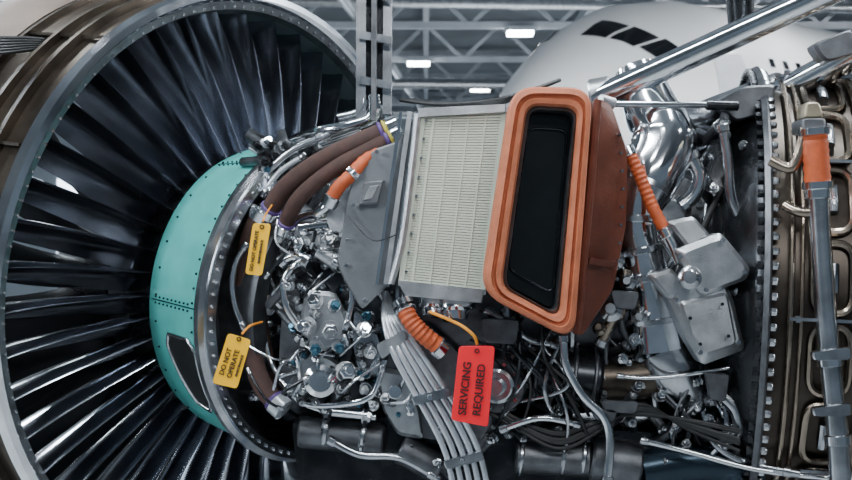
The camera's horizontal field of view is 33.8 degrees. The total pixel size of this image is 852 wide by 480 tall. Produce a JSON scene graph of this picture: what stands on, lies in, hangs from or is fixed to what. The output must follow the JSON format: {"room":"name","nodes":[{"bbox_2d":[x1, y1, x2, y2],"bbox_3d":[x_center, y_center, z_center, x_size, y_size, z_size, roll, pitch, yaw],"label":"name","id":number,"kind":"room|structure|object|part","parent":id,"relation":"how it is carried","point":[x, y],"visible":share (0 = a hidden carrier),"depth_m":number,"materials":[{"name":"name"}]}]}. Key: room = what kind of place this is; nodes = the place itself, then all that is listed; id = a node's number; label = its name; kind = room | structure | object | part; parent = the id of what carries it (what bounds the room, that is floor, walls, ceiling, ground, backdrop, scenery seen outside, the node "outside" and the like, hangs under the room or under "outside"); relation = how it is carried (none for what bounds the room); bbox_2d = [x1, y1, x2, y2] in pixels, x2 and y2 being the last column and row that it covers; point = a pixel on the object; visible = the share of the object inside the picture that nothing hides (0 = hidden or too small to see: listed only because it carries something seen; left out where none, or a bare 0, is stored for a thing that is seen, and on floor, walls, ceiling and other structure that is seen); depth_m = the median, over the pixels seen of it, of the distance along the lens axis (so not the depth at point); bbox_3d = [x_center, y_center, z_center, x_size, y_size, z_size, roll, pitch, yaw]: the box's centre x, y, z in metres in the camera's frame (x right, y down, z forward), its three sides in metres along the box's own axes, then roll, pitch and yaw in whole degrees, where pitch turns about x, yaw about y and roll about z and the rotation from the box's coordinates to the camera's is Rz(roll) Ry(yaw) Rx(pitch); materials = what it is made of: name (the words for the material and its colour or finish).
{"room":"aircraft hangar","nodes":[
{"label":"aircraft hangar","id":0,"kind":"room"},
{"bbox_2d":[5,96,499,296],"bbox_3d":[0.000,-3.000,114.150,120.000,18.000,0.300,0,0,0],"label":"wall","id":1,"kind":"structure","parent":0,"point":[12,289],"depth_m":114.01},
{"bbox_2d":[57,179,76,192],"bbox_3d":[-25.000,-1.500,113.940,10.000,7.000,0.080,0,0,0],"label":"window","id":2,"kind":"structure","parent":1,"relation":"in","point":[60,182],"depth_m":113.90,"materials":[{"name":"white"}]},
{"bbox_2d":[302,0,851,91],"bbox_3d":[0.000,-12.150,47.000,120.000,0.300,134.000,0,0,0],"label":"roof trusses","id":3,"kind":"structure","parent":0,"point":[459,39],"depth_m":81.76,"materials":[{"name":"grey metal"}]},
{"bbox_3d":[0.000,6.150,47.000,120.000,0.300,134.000,0,0,0],"label":"floor","id":4,"kind":"structure","parent":0,"visible":0},
{"bbox_2d":[0,0,851,479],"bbox_3d":[1.049,0.927,15.481,13.929,10.145,7.071,0,0,15],"label":"engine","id":5,"kind":"object","parent":4,"relation":"on","point":[674,302],"visible":0.98,"depth_m":13.74,"materials":[{"name":"metal"}]},
{"bbox_2d":[213,334,249,387],"bbox_3d":[-1.835,1.142,13.212,0.348,0.511,0.039,0,0,0],"label":"tag","id":6,"kind":"object","parent":5,"relation":"hanging from","point":[230,366],"visible":1,"depth_m":13.21,"materials":[{"name":"yellow paper"}]},
{"bbox_2d":[246,223,270,275],"bbox_3d":[-1.593,0.089,13.271,0.235,0.497,0.041,0,0,0],"label":"tag","id":7,"kind":"object","parent":5,"relation":"hanging from","point":[258,241],"visible":1,"depth_m":13.27,"materials":[{"name":"yellow paper"}]},
{"bbox_3d":[-0.879,-2.565,14.340,1.098,3.161,0.525,0,0,5],"label":"pylon frame","id":8,"kind":"part","parent":5,"relation":"part of","materials":[{"name":"metal"}]},
{"bbox_3d":[-0.443,-0.270,13.322,0.804,1.848,0.274,0,0,0],"label":"heat shield plate","id":9,"kind":"part","parent":5,"relation":"part of","materials":[{"name":"grey metal"}]},
{"bbox_2d":[451,346,494,425],"bbox_3d":[0.429,1.333,12.771,0.396,0.731,0.041,0,0,0],"label":"tag","id":10,"kind":"object","parent":5,"relation":"hanging from","point":[474,371],"visible":1,"depth_m":12.77,"materials":[{"name":"red plastic"}]},
{"bbox_3d":[0.960,1.232,15.144,4.924,3.909,2.867,0,0,0],"label":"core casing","id":11,"kind":"part","parent":5,"relation":"part of","materials":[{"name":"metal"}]},
{"bbox_3d":[1.597,-0.217,13.589,0.614,2.201,1.346,0,0,-7],"label":"duct panel","id":12,"kind":"part","parent":5,"relation":"part of","materials":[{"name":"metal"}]},
{"bbox_3d":[5.342,0.668,15.478,5.594,5.156,5.246,0,0,0],"label":"turbine casing","id":13,"kind":"part","parent":5,"relation":"part of","materials":[{"name":"metal"}]},
{"bbox_2d":[500,1,837,145],"bbox_3d":[18.949,-1.240,60.410,33.681,14.480,33.350,0,0,0],"label":"airliner","id":14,"kind":"object","parent":4,"relation":"on","point":[604,40],"visible":0.36,"depth_m":45.97,"materials":[{"name":"white paint"}]},
{"bbox_3d":[-60.150,-3.000,47.000,0.300,18.000,134.000,0,0,0],"label":"wall","id":15,"kind":"structure","parent":0,"visible":0},
{"bbox_2d":[73,0,851,119],"bbox_3d":[1.012,-10.750,64.000,122.148,2.200,100.000,0,0,0],"label":"ceiling","id":16,"kind":"structure","parent":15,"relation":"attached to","point":[398,56],"depth_m":75.85,"materials":[{"name":"metal"}]}
]}

